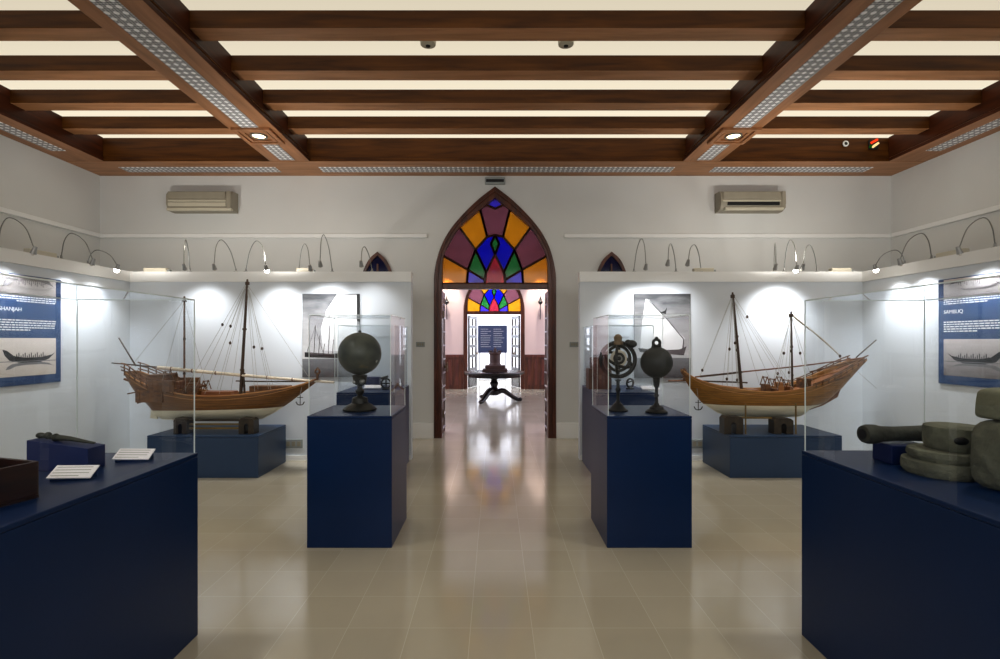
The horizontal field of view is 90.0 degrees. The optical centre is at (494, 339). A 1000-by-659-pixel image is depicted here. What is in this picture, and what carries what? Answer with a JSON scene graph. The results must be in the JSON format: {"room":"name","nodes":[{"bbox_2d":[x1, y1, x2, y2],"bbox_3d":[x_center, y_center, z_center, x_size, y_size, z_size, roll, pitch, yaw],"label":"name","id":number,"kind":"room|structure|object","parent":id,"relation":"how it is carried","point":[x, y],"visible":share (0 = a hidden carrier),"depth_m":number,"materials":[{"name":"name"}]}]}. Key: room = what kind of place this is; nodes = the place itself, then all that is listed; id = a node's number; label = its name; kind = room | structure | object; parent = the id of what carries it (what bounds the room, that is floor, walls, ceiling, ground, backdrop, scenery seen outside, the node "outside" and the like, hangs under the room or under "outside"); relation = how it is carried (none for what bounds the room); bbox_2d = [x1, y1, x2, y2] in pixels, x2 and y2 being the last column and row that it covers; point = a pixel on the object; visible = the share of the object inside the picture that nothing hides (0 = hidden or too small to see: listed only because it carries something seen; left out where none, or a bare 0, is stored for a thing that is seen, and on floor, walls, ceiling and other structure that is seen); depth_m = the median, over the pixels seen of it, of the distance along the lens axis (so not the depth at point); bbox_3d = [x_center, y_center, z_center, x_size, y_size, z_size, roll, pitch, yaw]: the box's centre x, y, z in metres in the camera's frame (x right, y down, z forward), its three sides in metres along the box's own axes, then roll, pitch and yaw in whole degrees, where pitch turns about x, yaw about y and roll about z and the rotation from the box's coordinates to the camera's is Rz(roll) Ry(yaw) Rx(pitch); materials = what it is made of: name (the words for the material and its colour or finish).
{"room":"museum","nodes":[
{"label":"museum","id":0,"kind":"room"},
{"bbox_2d":[0,134,99,265],"bbox_3d":[-6.375,-0.698,2.255,0.250,4.495,11.810,0,0,0],"label":"wall","id":1,"kind":"structure","parent":0,"point":[34,182],"depth_m":6.97,"materials":[{"name":"grey paint"}]},
{"bbox_2d":[0,207,99,237],"bbox_3d":[-6.228,-1.643,2.232,0.045,0.065,11.265,0,0,0],"label":"trim","id":2,"kind":"structure","parent":1,"relation":"attached to","point":[2,209],"depth_m":6.93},
{"bbox_2d":[0,261,129,459],"bbox_3d":[-4.780,0.335,2.290,0.120,2.430,8.580,0,0,0],"label":"wall","id":3,"kind":"structure","parent":0,"point":[26,411],"depth_m":5.72,"materials":[{"name":"paint"}]},
{"bbox_2d":[0,272,60,386],"bbox_3d":[-4.711,-0.100,5.050,0.018,1.100,0.740,0,0,0],"label":"text panel","id":4,"kind":"object","parent":3,"relation":"attached to","point":[30,326],"visible":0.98,"depth_m":5.04,"materials":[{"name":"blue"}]},
{"bbox_2d":[0,273,55,298],"bbox_3d":[-4.703,-0.540,5.043,0.001,0.200,0.625,0,0,0],"label":"photo","id":5,"kind":"object","parent":4,"relation":"attached to","point":[2,273],"depth_m":5.02},
{"bbox_2d":[0,338,55,377],"bbox_3d":[-4.703,0.170,5.043,0.001,0.380,0.625,0,0,0],"label":"photo","id":6,"kind":"object","parent":4,"relation":"attached to","point":[14,346],"depth_m":5.03},
{"bbox_2d":[0,247,129,281],"bbox_3d":[-4.770,-0.815,2.215,0.160,0.130,8.430,0,0,0],"label":"trim","id":7,"kind":"structure","parent":3,"relation":"attached to","point":[6,255],"depth_m":5.38,"materials":[{"name":"paint"}]},
{"bbox_2d":[0,217,37,254],"bbox_3d":[-4.598,-0.994,4.800,0.404,0.363,0.058,0,0,0],"label":"gooseneck lamp","id":8,"kind":"object","parent":7,"relation":"on","point":[33,251],"visible":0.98,"depth_m":4.79,"materials":[{"name":"metal"}]},
{"bbox_2d":[23,248,58,257],"bbox_3d":[-4.770,-0.907,5.270,0.070,0.055,0.360,0,0,0],"label":"box","id":9,"kind":"object","parent":7,"relation":"on","point":[39,252],"visible":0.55,"depth_m":5.25,"materials":[{"name":"beige plastic"}]},
{"bbox_2d":[60,233,95,265],"bbox_3d":[-4.598,-0.994,5.500,0.404,0.363,0.058,0,0,0],"label":"gooseneck lamp","id":10,"kind":"object","parent":7,"relation":"on","point":[92,262],"visible":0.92,"depth_m":5.49,"materials":[{"name":"metal"}]},
{"bbox_2d":[130,282,412,458],"bbox_3d":[-2.902,0.335,6.520,3.635,2.430,0.120,0,0,0],"label":"wall","id":11,"kind":"structure","parent":0,"point":[281,301],"depth_m":6.46,"materials":[{"name":"paint"}]},
{"bbox_2d":[130,272,412,282],"bbox_3d":[-2.900,-0.815,6.510,3.640,0.130,0.160,0,0,0],"label":"trim","id":12,"kind":"structure","parent":11,"relation":"attached to","point":[134,276],"depth_m":6.43,"materials":[{"name":"paint"}]},
{"bbox_2d":[143,268,171,271],"bbox_3d":[-4.395,-0.907,6.520,0.337,0.055,0.070,0,0,0],"label":"box","id":13,"kind":"object","parent":12,"relation":"on","point":[144,269],"visible":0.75,"depth_m":6.49,"materials":[{"name":"beige plastic"}]},
{"bbox_2d":[182,239,191,271],"bbox_3d":[-3.842,-1.044,6.248,0.060,0.427,0.642,0,0,-26],"label":"gooseneck lamp","id":14,"kind":"object","parent":12,"relation":"on","point":[184,267],"visible":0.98,"depth_m":6.06,"materials":[{"name":"metal"}]},
{"bbox_2d":[212,239,237,271],"bbox_3d":[-3.379,-1.044,6.246,0.090,0.427,0.586,0,0,0],"label":"gooseneck lamp","id":15,"kind":"object","parent":12,"relation":"on","point":[214,267],"visible":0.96,"depth_m":6.08,"materials":[{"name":"metal"}]},
{"bbox_2d":[243,240,268,272],"bbox_3d":[-2.988,-1.025,6.251,0.066,0.439,0.785,0,0,-44],"label":"gooseneck lamp","id":16,"kind":"object","parent":12,"relation":"on","point":[266,269],"visible":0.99,"depth_m":6.04,"materials":[{"name":"metal"}]},
{"bbox_2d":[318,234,333,271],"bbox_3d":[-2.112,-1.093,6.246,0.067,0.453,0.587,0,0,-3],"label":"gooseneck lamp","id":17,"kind":"object","parent":12,"relation":"on","point":[320,265],"visible":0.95,"depth_m":6.05,"materials":[{"name":"metal"}]},
{"bbox_2d":[286,439,302,447],"bbox_3d":[-2.583,1.333,6.450,0.206,0.103,0.019,0,0,0],"label":"power socket","id":18,"kind":"object","parent":11,"relation":"attached to","point":[290,443],"visible":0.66,"depth_m":6.44,"materials":[{"name":"grey plastic"}]},
{"bbox_2d":[302,294,359,376],"bbox_3d":[-2.112,-0.058,6.447,0.736,1.072,0.026,0,0,0],"label":"print","id":19,"kind":"object","parent":11,"relation":"attached to","point":[317,332],"visible":0.86,"depth_m":6.44},
{"bbox_2d":[286,455,410,459],"bbox_3d":[-2.895,1.520,6.454,3.610,0.060,0.012,0,0,0],"label":"trim","id":20,"kind":"structure","parent":11,"relation":"attached to","point":[288,457],"depth_m":6.45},
{"bbox_2d":[468,315,519,369],"bbox_3d":[0.000,-0.698,21.100,6.800,4.495,0.200,0,0,0],"label":"wall","id":21,"kind":"structure","parent":0,"point":[481,319],"depth_m":21.00,"materials":[{"name":"white paint"}]},
{"bbox_2d":[443,290,546,354],"bbox_3d":[0.000,-0.698,15.950,9.000,4.495,0.300,0,0,0],"label":"wall","id":22,"kind":"structure","parent":0,"point":[534,326],"depth_m":15.80,"materials":[{"name":"paint"}]},
{"bbox_2d":[445,355,462,388],"bbox_3d":[-2.750,1.005,15.775,3.500,1.090,0.050,0,0,0],"label":"trim","id":23,"kind":"structure","parent":22,"relation":"attached to","point":[454,376],"depth_m":15.78,"materials":[{"name":"red wood"}]},
{"bbox_2d":[463,290,524,388],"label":"door","id":24,"kind":"structure","parent":22,"relation":"in","point":[477,302],"depth_m":15.87,"materials":[{"name":"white wood"}]},
{"bbox_2d":[525,355,544,388],"bbox_3d":[2.720,1.005,15.775,3.560,1.090,0.050,0,0,0],"label":"wood paneling","id":25,"kind":"structure","parent":22,"relation":"attached to","point":[534,364],"depth_m":15.78,"materials":[{"name":"red wood"}]},
{"bbox_2d":[100,176,890,422],"bbox_3d":[0.010,-0.698,8.060,12.520,4.495,0.300,0,0,0],"label":"wall","id":26,"kind":"structure","parent":0,"point":[559,206],"depth_m":7.91,"materials":[{"name":"grey paint"}]},
{"bbox_2d":[166,191,237,213],"bbox_3d":[-4.561,-2.153,7.794,1.000,0.314,0.232,0,0,0],"label":"air conditioner","id":27,"kind":"object","parent":26,"relation":"attached to","point":[177,202],"visible":1,"depth_m":7.69,"materials":[{"name":"grey plastic"}]},
{"bbox_2d":[100,234,426,237],"bbox_3d":[-3.660,-1.643,7.888,5.180,0.065,0.045,0,0,0],"label":"trim","id":28,"kind":"structure","parent":26,"relation":"attached to","point":[101,235],"depth_m":7.87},
{"bbox_2d":[363,252,391,271],"bbox_3d":[-1.851,-0.340,7.885,0.540,2.100,0.050,0,0,0],"label":"window","id":29,"kind":"structure","parent":26,"relation":"in","point":[379,263],"depth_m":7.90,"materials":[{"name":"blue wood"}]},
{"bbox_2d":[413,423,433,437],"bbox_3d":[-3.610,1.430,7.900,5.280,0.240,0.020,0,0,0],"label":"baseboard","id":30,"kind":"structure","parent":26,"relation":"attached to","point":[420,430],"depth_m":7.89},
{"bbox_2d":[434,187,555,437],"bbox_3d":[0.000,-0.438,8.179,1.930,3.975,0.602,0,0,0],"label":"door","id":31,"kind":"structure","parent":26,"relation":"in","point":[494,244],"depth_m":7.98,"materials":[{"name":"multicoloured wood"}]},
{"bbox_2d":[485,177,504,184],"bbox_3d":[0.000,-2.505,7.877,0.320,0.110,0.066,0,0,0],"label":"wall box","id":32,"kind":"object","parent":26,"relation":"attached to","point":[488,180],"visible":1,"depth_m":7.85,"materials":[{"name":"grey plastic"}]},
{"bbox_2d":[556,423,577,437],"bbox_3d":[3.620,1.430,7.900,5.300,0.240,0.020,0,0,0],"label":"baseboard","id":33,"kind":"structure","parent":26,"relation":"attached to","point":[563,430],"depth_m":7.89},
{"bbox_2d":[597,252,625,271],"bbox_3d":[1.835,-0.340,7.885,0.540,2.100,0.050,0,0,0],"label":"window","id":34,"kind":"structure","parent":26,"relation":"in","point":[611,262],"depth_m":7.90,"materials":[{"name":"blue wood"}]},
{"bbox_2d":[564,234,890,237],"bbox_3d":[3.680,-1.643,7.888,5.180,0.065,0.045,0,0,0],"label":"trim","id":35,"kind":"structure","parent":26,"relation":"attached to","point":[565,235],"depth_m":7.87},
{"bbox_2d":[715,191,785,213],"bbox_3d":[3.977,-2.155,7.793,1.000,0.310,0.235,0,0,0],"label":"air conditioner","id":36,"kind":"object","parent":26,"relation":"attached to","point":[726,202],"visible":1,"depth_m":7.68,"materials":[{"name":"grey plastic"}]},
{"bbox_2d":[0,0,999,137],"bbox_3d":[0.010,-2.995,2.155,13.120,0.100,11.710,0,0,0],"label":"ceiling","id":37,"kind":"structure","parent":0,"point":[6,47],"depth_m":5.10,"materials":[{"name":"paint"}]},
{"bbox_2d":[0,85,103,160],"bbox_3d":[-5.965,-2.767,1.933,0.570,0.356,10.665,0,0,0],"label":"ceiling beam","id":38,"kind":"structure","parent":37,"relation":"attached to","point":[42,131],"depth_m":6.47,"materials":[{"name":"brown wood"}]},
{"bbox_2d":[0,10,117,40],"bbox_3d":[-4.465,-2.864,4.560,2.470,0.162,0.198,0,0,0],"label":"ceiling beam","id":39,"kind":"structure","parent":37,"relation":"attached to","point":[15,25],"depth_m":4.46,"materials":[{"name":"brown wood"}]},
{"bbox_2d":[0,55,166,79],"bbox_3d":[-4.465,-2.864,5.266,2.470,0.162,0.198,0,0,0],"label":"ceiling beam","id":40,"kind":"structure","parent":37,"relation":"attached to","point":[12,67],"depth_m":5.17,"materials":[{"name":"brown wood"}]},
{"bbox_2d":[10,90,205,110],"bbox_3d":[-4.465,-2.864,5.972,2.470,0.162,0.198,0,0,0],"label":"ceiling beam","id":41,"kind":"structure","parent":37,"relation":"attached to","point":[27,100],"depth_m":5.87,"materials":[{"name":"brown wood"}]},
{"bbox_2d":[62,116,234,133],"bbox_3d":[-4.465,-2.864,6.678,2.470,0.162,0.198,0,0,0],"label":"ceiling beam","id":42,"kind":"structure","parent":37,"relation":"attached to","point":[72,124],"depth_m":6.58,"materials":[{"name":"brown wood"}]},
{"bbox_2d":[68,0,309,160],"bbox_3d":[-2.980,-2.767,1.933,0.580,0.356,10.665,0,0,0],"label":"ceiling beam","id":43,"kind":"structure","parent":37,"relation":"attached to","point":[158,32],"depth_m":4.77,"materials":[{"name":"brown wood"}]},
{"bbox_2d":[230,127,284,144],"bbox_3d":[-2.990,-2.583,6.330,0.470,0.040,0.470,0,0,0],"label":"recessed light","id":44,"kind":"object","parent":43,"relation":"attached to","point":[260,135],"visible":1,"depth_m":6.30,"materials":[{"name":"brown wood"}]},
{"bbox_2d":[420,41,435,48],"bbox_3d":[-0.660,-2.917,4.930,0.160,0.052,0.160,0,0,0],"label":"smoke detector","id":45,"kind":"object","parent":37,"relation":"attached to","point":[425,44],"visible":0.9,"depth_m":4.91,"materials":[{"name":"beige plastic"}]},
{"bbox_2d":[66,138,925,175],"bbox_3d":[0.010,-2.767,7.588,12.520,0.356,0.645,0,0,0],"label":"beam","id":46,"kind":"structure","parent":37,"relation":"attached to","point":[122,156],"depth_m":7.29,"materials":[{"name":"brown wood"}]},
{"bbox_2d":[868,138,878,149],"bbox_3d":[5.495,-2.845,7.256,0.150,0.150,0.058,0,0,0],"label":"lamp","id":47,"kind":"object","parent":46,"relation":"attached to","point":[872,144],"visible":1,"depth_m":7.25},
{"bbox_2d":[288,116,704,133],"bbox_3d":[0.020,-2.864,6.678,5.500,0.162,0.198,0,0,0],"label":"ceiling beam","id":48,"kind":"structure","parent":37,"relation":"attached to","point":[296,124],"depth_m":6.58,"materials":[{"name":"brown wood"}]},
{"bbox_2d":[189,10,804,40],"bbox_3d":[0.020,-2.864,4.560,5.500,0.162,0.198,0,0,0],"label":"ceiling beam","id":49,"kind":"structure","parent":37,"relation":"attached to","point":[208,25],"depth_m":4.46,"materials":[{"name":"brown wood"}]},
{"bbox_2d":[231,55,762,79],"bbox_3d":[0.020,-2.864,5.266,5.500,0.162,0.198,0,0,0],"label":"ceiling beam","id":50,"kind":"structure","parent":37,"relation":"attached to","point":[245,67],"depth_m":5.17,"materials":[{"name":"brown wood"}]},
{"bbox_2d":[263,90,730,110],"bbox_3d":[0.020,-2.864,5.972,5.500,0.162,0.198,0,0,0],"label":"ceiling beam","id":51,"kind":"structure","parent":37,"relation":"attached to","point":[274,100],"depth_m":5.87,"materials":[{"name":"brown wood"}]},
{"bbox_2d":[558,41,573,48],"bbox_3d":[0.700,-2.917,4.930,0.160,0.052,0.160,0,0,0],"label":"smoke detector","id":52,"kind":"object","parent":37,"relation":"attached to","point":[562,44],"visible":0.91,"depth_m":4.91,"materials":[{"name":"beige plastic"}]},
{"bbox_2d":[683,0,921,160],"bbox_3d":[3.000,-2.767,1.933,0.540,0.356,10.665,0,0,0],"label":"ceiling beam","id":53,"kind":"structure","parent":37,"relation":"attached to","point":[834,31],"depth_m":4.77,"materials":[{"name":"brown wood"}]},
{"bbox_2d":[707,127,761,144],"bbox_3d":[3.020,-2.583,6.330,0.470,0.040,0.470,0,0,0],"label":"recessed light","id":54,"kind":"object","parent":53,"relation":"attached to","point":[726,135],"visible":1,"depth_m":6.31,"materials":[{"name":"brown wood"}]},
{"bbox_2d":[757,116,928,133],"bbox_3d":[4.475,-2.864,6.678,2.490,0.162,0.198,0,0,0],"label":"ceiling beam","id":55,"kind":"structure","parent":37,"relation":"attached to","point":[779,124],"depth_m":6.58,"materials":[{"name":"brown wood"}]},
{"bbox_2d":[784,90,981,110],"bbox_3d":[4.475,-2.864,5.972,2.490,0.162,0.198,0,0,0],"label":"ceiling beam","id":56,"kind":"structure","parent":37,"relation":"attached to","point":[812,100],"depth_m":5.87,"materials":[{"name":"brown wood"}]},
{"bbox_2d":[823,55,999,79],"bbox_3d":[4.475,-2.864,5.266,2.490,0.162,0.198,0,0,0],"label":"ceiling beam","id":57,"kind":"structure","parent":37,"relation":"attached to","point":[857,67],"depth_m":5.17,"materials":[{"name":"brown wood"}]},
{"bbox_2d":[872,10,999,40],"bbox_3d":[4.475,-2.864,4.560,2.490,0.162,0.198,0,0,0],"label":"ceiling beam","id":58,"kind":"structure","parent":37,"relation":"attached to","point":[915,25],"depth_m":4.46,"materials":[{"name":"brown wood"}]},
{"bbox_2d":[889,80,999,160],"bbox_3d":[5.995,-2.767,1.933,0.550,0.356,10.665,0,0,0],"label":"ceiling beam","id":59,"kind":"structure","parent":37,"relation":"attached to","point":[948,131],"depth_m":6.41,"materials":[{"name":"brown wood"}]},
{"bbox_2d":[174,378,826,658],"bbox_3d":[0.010,1.610,8.800,13.120,0.120,25.000,0,0,0],"label":"floor","id":60,"kind":"structure","parent":0,"point":[498,552],"depth_m":3.36,"materials":[{"name":"tile"}]},
{"bbox_2d":[0,273,197,658],"bbox_3d":[-1.881,0.669,1.390,0.638,1.762,2.480,0,0,0],"label":"display case","id":61,"kind":"object","parent":60,"relation":"on","point":[103,566],"visible":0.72,"depth_m":2.04,"materials":[{"name":"blue paint"}]},
{"bbox_2d":[0,457,38,507],"bbox_3d":[-1.903,0.523,1.622,0.220,0.137,0.600,0,0,16],"label":"wooden box","id":62,"kind":"object","parent":61,"relation":"on","point":[19,478],"visible":1,"depth_m":1.83,"materials":[{"name":"brown wood"}]},
{"bbox_2d":[27,438,104,470],"bbox_3d":[-1.978,0.523,2.310,0.277,0.138,0.100,0,0,0],"label":"block","id":63,"kind":"object","parent":61,"relation":"on","point":[49,453],"visible":0.71,"depth_m":2.26,"materials":[{"name":"blue paint"}]},
{"bbox_2d":[36,432,95,443],"bbox_3d":[-1.986,0.454,2.310,0.265,0.057,0.040,0,0,0],"label":"sheathed dagger","id":64,"kind":"object","parent":63,"relation":"on","point":[48,435],"visible":1,"depth_m":2.30,"materials":[{"name":"grey metal"}]},
{"bbox_2d":[46,465,99,481],"bbox_3d":[-1.795,0.565,2.130,0.156,0.054,0.083,0,0,-14],"label":"label card","id":65,"kind":"object","parent":61,"relation":"on","point":[60,472],"visible":1,"depth_m":2.12,"materials":[{"name":"white paper"}]},
{"bbox_2d":[112,449,155,461],"bbox_3d":[-1.775,0.565,2.460,0.156,0.054,0.083,0,0,-12],"label":"label card","id":66,"kind":"object","parent":61,"relation":"on","point":[123,455],"visible":1,"depth_m":2.45,"materials":[{"name":"white paper"}]},
{"bbox_2d":[147,425,285,477],"bbox_3d":[-3.285,1.312,5.989,1.250,0.475,0.742,0,0,0],"label":"plinth","id":67,"kind":"object","parent":60,"relation":"on","point":[222,453],"visible":0.77,"depth_m":5.62,"materials":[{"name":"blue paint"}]},
{"bbox_2d":[173,416,258,433],"bbox_3d":[-3.209,0.983,5.875,0.914,0.184,0.350,0,0,0],"label":"cradle","id":68,"kind":"object","parent":67,"relation":"on","point":[184,425],"visible":0.99,"depth_m":5.74,"materials":[{"name":"brown wood"}]},
{"bbox_2d":[112,279,333,419],"bbox_3d":[-3.260,0.119,6.000,2.678,1.699,0.529,0,0,0],"label":"model","id":69,"kind":"object","parent":68,"relation":"on","point":[169,396],"visible":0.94,"depth_m":5.88},
{"bbox_2d":[307,315,406,547],"bbox_3d":[-1.085,0.680,4.038,0.633,1.739,0.624,0,0,0],"label":"display case","id":70,"kind":"object","parent":60,"relation":"on","point":[357,462],"visible":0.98,"depth_m":3.73,"materials":[{"name":"blue paint"}]},
{"bbox_2d":[338,330,381,412],"bbox_3d":[-1.092,0.243,4.040,0.342,0.648,0.342,0,0,0],"label":"globe","id":71,"kind":"object","parent":70,"relation":"on","point":[359,353],"visible":1,"depth_m":3.94,"materials":[{"name":"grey metal"}]},
{"bbox_2d":[336,325,408,462],"bbox_3d":[-1.423,0.691,5.950,0.645,1.717,0.900,0,0,0],"label":"display case","id":72,"kind":"object","parent":60,"relation":"on","point":[399,396],"visible":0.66,"depth_m":5.61,"materials":[{"name":"glass"}]},
{"bbox_2d":[365,376,380,384],"bbox_3d":[-1.488,0.513,6.100,0.170,0.130,0.100,0,0,0],"label":"block","id":73,"kind":"object","parent":72,"relation":"on","point":[371,380],"visible":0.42,"depth_m":6.05,"materials":[{"name":"blue paint"}]},
{"bbox_2d":[380,375,391,389],"bbox_3d":[-1.275,0.494,5.850,0.130,0.168,0.090,0,0,0],"label":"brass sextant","id":74,"kind":"object","parent":72,"relation":"on","point":[385,378],"visible":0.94,"depth_m":5.84,"materials":[{"name":"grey metal"}]},
{"bbox_2d":[478,325,506,379],"bbox_3d":[-0.098,0.490,19.500,1.140,2.120,0.500,0,0,0],"label":"notice board","id":75,"kind":"object","parent":60,"relation":"on","point":[490,337],"visible":0.98,"depth_m":19.47,"materials":[{"name":"metal"}]},
{"bbox_2d":[464,370,524,403],"bbox_3d":[-0.020,1.171,12.650,1.540,0.757,1.540,0,0,0],"label":"round table","id":76,"kind":"object","parent":60,"relation":"on","point":[493,390],"visible":0.98,"depth_m":12.29,"materials":[{"name":"black wood"}]},
{"bbox_2d":[482,348,507,371],"bbox_3d":[0.000,0.483,12.600,0.620,0.620,0.500,0,0,0],"label":"model","id":77,"kind":"object","parent":76,"relation":"on","point":[494,365],"visible":0.98,"depth_m":12.45},
{"bbox_2d":[582,325,654,472],"bbox_3d":[1.438,0.691,5.950,0.645,1.717,0.900,0,0,0],"label":"display case","id":78,"kind":"object","parent":60,"relation":"on","point":[636,396],"visible":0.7,"depth_m":5.72,"materials":[{"name":"glass"}]},
{"bbox_2d":[586,357,611,388],"bbox_3d":[1.233,0.393,5.944,0.265,0.370,0.212,0,0,0],"label":"instrument box","id":79,"kind":"object","parent":78,"relation":"on","point":[600,379],"visible":0.82,"depth_m":5.85,"materials":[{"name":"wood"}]},
{"bbox_2d":[591,315,691,547],"bbox_3d":[1.151,0.680,4.038,0.633,1.739,0.624,0,0,0],"label":"display case","id":80,"kind":"object","parent":60,"relation":"on","point":[641,461],"visible":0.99,"depth_m":3.73,"materials":[{"name":"blue paint"}]},
{"bbox_2d":[599,334,636,411],"bbox_3d":[0.986,0.260,3.997,0.242,0.615,0.219,0,0,-40],"label":"armillary sphere","id":81,"kind":"object","parent":80,"relation":"on","point":[618,358],"visible":0.98,"depth_m":3.98,"materials":[{"name":"metal"}]},
{"bbox_2d":[640,337,672,413],"bbox_3d":[1.260,0.270,3.900,0.244,0.594,0.244,0,0,0],"label":"globe","id":82,"kind":"object","parent":80,"relation":"on","point":[656,362],"visible":1,"depth_m":3.83,"materials":[{"name":"metal"}]},
{"bbox_2d":[703,425,841,477],"bbox_3d":[3.270,1.312,5.989,1.260,0.475,0.742,0,0,0],"label":"plinth","id":83,"kind":"object","parent":60,"relation":"on","point":[757,453],"visible":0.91,"depth_m":5.62,"materials":[{"name":"blue wood"}]},
{"bbox_2d":[719,403,796,433],"bbox_3d":[3.022,0.897,5.863,0.814,0.356,0.374,0,0,0],"label":"cradle","id":84,"kind":"object","parent":83,"relation":"on","point":[728,424],"visible":1,"depth_m":5.70,"materials":[{"name":"brown wood"}]},
{"bbox_2d":[668,292,875,416],"bbox_3d":[3.327,0.179,5.990,2.500,1.507,0.496,0,0,-2],"label":"model","id":85,"kind":"object","parent":84,"relation":"on","point":[778,400],"visible":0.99,"depth_m":5.90},
{"bbox_2d":[802,275,999,658],"bbox_3d":[1.936,0.670,1.390,0.648,1.759,2.480,0,0,0],"label":"display case","id":86,"kind":"object","parent":60,"relation":"on","point":[897,563],"visible":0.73,"depth_m":2.04,"materials":[{"name":"blue paint"}]},
{"bbox_2d":[873,441,916,464],"bbox_3d":[1.930,0.535,2.380,0.180,0.090,0.120,0,0,0],"label":"cradle","id":87,"kind":"object","parent":86,"relation":"on","point":[889,452],"visible":0.44,"depth_m":2.35,"materials":[{"name":"blue paint"}]},
{"bbox_2d":[857,424,921,443],"bbox_3d":[1.994,0.446,2.387,0.511,0.092,0.130,0,0,-4],"label":"barrel","id":88,"kind":"object","parent":87,"relation":"on","point":[867,433],"visible":0.66,"depth_m":2.35,"materials":[{"name":"grey metal"}]},
{"bbox_2d":[900,443,975,481],"bbox_3d":[1.942,0.526,2.172,0.286,0.107,0.289,0,0,0],"label":"millstone","id":89,"kind":"object","parent":86,"relation":"on","point":[919,459],"visible":0.73,"depth_m":2.09,"materials":[{"name":"stone"}]},
{"bbox_2d":[922,422,974,452],"bbox_3d":[1.999,0.421,2.172,0.225,0.099,0.224,0,0,0],"label":"millstone","id":90,"kind":"object","parent":89,"relation":"on","point":[945,436],"visible":0.82,"depth_m":2.12,"materials":[{"name":"stone"}]},
{"bbox_2d":[971,420,999,490],"bbox_3d":[2.050,0.445,1.924,0.332,0.277,0.160,0,0,0],"label":"block","id":91,"kind":"object","parent":86,"relation":"on","point":[985,436],"visible":0.98,"depth_m":1.92,"materials":[{"name":"stone"}]},
{"bbox_2d":[975,387,999,420],"bbox_3d":[2.059,0.250,1.927,0.305,0.127,0.158,0,0,0],"label":"stone block","id":92,"kind":"object","parent":91,"relation":"on","point":[987,405],"visible":1,"depth_m":1.94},
{"bbox_2d":[578,282,862,458],"bbox_3d":[2.924,0.335,6.520,3.652,2.430,0.120,0,0,0],"label":"wall","id":93,"kind":"structure","parent":0,"point":[768,306],"depth_m":6.46,"materials":[{"name":"paint"}]},
{"bbox_2d":[634,294,690,377],"bbox_3d":[2.158,-0.052,6.445,0.724,1.085,0.030,0,0,0],"label":"print","id":94,"kind":"object","parent":93,"relation":"attached to","point":[675,329],"visible":0.79,"depth_m":6.44},
{"bbox_2d":[692,439,702,447],"bbox_3d":[2.609,1.333,6.450,0.129,0.103,0.019,0,0,0],"label":"power socket","id":95,"kind":"object","parent":93,"relation":"attached to","point":[696,443],"visible":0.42,"depth_m":6.44,"materials":[{"name":"grey plastic"}]},
{"bbox_2d":[578,272,861,282],"bbox_3d":[2.921,-0.815,6.510,3.657,0.130,0.160,0,0,0],"label":"trim","id":96,"kind":"structure","parent":93,"relation":"attached to","point":[582,276],"depth_m":6.43,"materials":[{"name":"paint"}]},
{"bbox_2d":[782,239,798,272],"bbox_3d":[3.686,-1.032,6.247,0.060,0.452,0.608,0,0,16],"label":"gooseneck lamp","id":97,"kind":"object","parent":96,"relation":"on","point":[796,269],"visible":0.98,"depth_m":6.04,"materials":[{"name":"metal"}]},
{"bbox_2d":[829,268,852,271],"bbox_3d":[4.515,-0.907,6.520,0.293,0.055,0.070,0,0,0],"label":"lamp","id":98,"kind":"object","parent":96,"relation":"on","point":[830,269],"visible":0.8,"depth_m":6.49,"materials":[{"name":"beige plastic"}]},
{"bbox_2d":[863,260,999,449],"bbox_3d":[4.810,0.335,2.290,0.120,2.430,8.580,0,0,0],"label":"wall","id":99,"kind":"structure","parent":0,"point":[894,364],"depth_m":5.73,"materials":[{"name":"paint"}]},
{"bbox_2d":[862,246,999,281],"bbox_3d":[4.800,-0.815,2.215,0.160,0.130,8.430,0,0,0],"label":"trim","id":100,"kind":"structure","parent":99,"relation":"attached to","point":[991,254],"depth_m":5.33,"materials":[{"name":"paint"}]},
{"bbox_2d":[897,233,932,265],"bbox_3d":[4.628,-0.994,5.500,0.404,0.363,0.058,0,0,0],"label":"gooseneck lamp","id":101,"kind":"object","parent":100,"relation":"on","point":[899,261],"visible":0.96,"depth_m":5.49,"materials":[{"name":"metal"}]},
{"bbox_2d":[934,248,969,257],"bbox_3d":[4.800,-0.907,5.270,0.070,0.055,0.360,0,0,0],"label":"box","id":102,"kind":"object","parent":100,"relation":"on","point":[952,252],"visible":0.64,"depth_m":5.24,"materials":[{"name":"beige plastic"}]},
{"bbox_2d":[955,217,996,254],"bbox_3d":[4.628,-0.994,4.800,0.404,0.363,0.058,0,0,0],"label":"gooseneck lamp","id":103,"kind":"object","parent":100,"relation":"on","point":[959,251],"visible":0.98,"depth_m":4.79,"materials":[{"name":"metal"}]},
{"bbox_2d":[938,272,999,387],"bbox_3d":[4.741,-0.090,4.970,0.018,1.100,0.740,0,0,0],"label":"text panel","id":104,"kind":"object","parent":99,"relation":"attached to","point":[969,327],"visible":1,"depth_m":4.98,"materials":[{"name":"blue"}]},
{"bbox_2d":[944,273,999,298],"bbox_3d":[4.733,-0.530,4.963,0.001,0.200,0.625,0,0,0],"label":"photo","id":105,"kind":"object","parent":104,"relation":"attached to","point":[995,273],"depth_m":4.95},
{"bbox_2d":[944,339,999,378],"bbox_3d":[4.733,0.180,4.963,0.001,0.380,0.625,0,0,0],"label":"photo","id":106,"kind":"object","parent":104,"relation":"attached to","point":[953,347],"depth_m":4.98},
{"bbox_2d":[891,131,999,265],"bbox_3d":[6.395,-0.698,2.255,0.250,4.495,11.810,0,0,0],"label":"wall","id":107,"kind":"structure","parent":0,"point":[965,179],"depth_m":6.90,"materials":[{"name":"grey paint"}]},
{"bbox_2d":[891,204,999,237],"bbox_3d":[6.247,-1.643,2.232,0.045,0.065,11.265,0,0,0],"label":"trim","id":108,"kind":"structure","parent":107,"relation":"attached to","point":[997,207],"depth_m":6.86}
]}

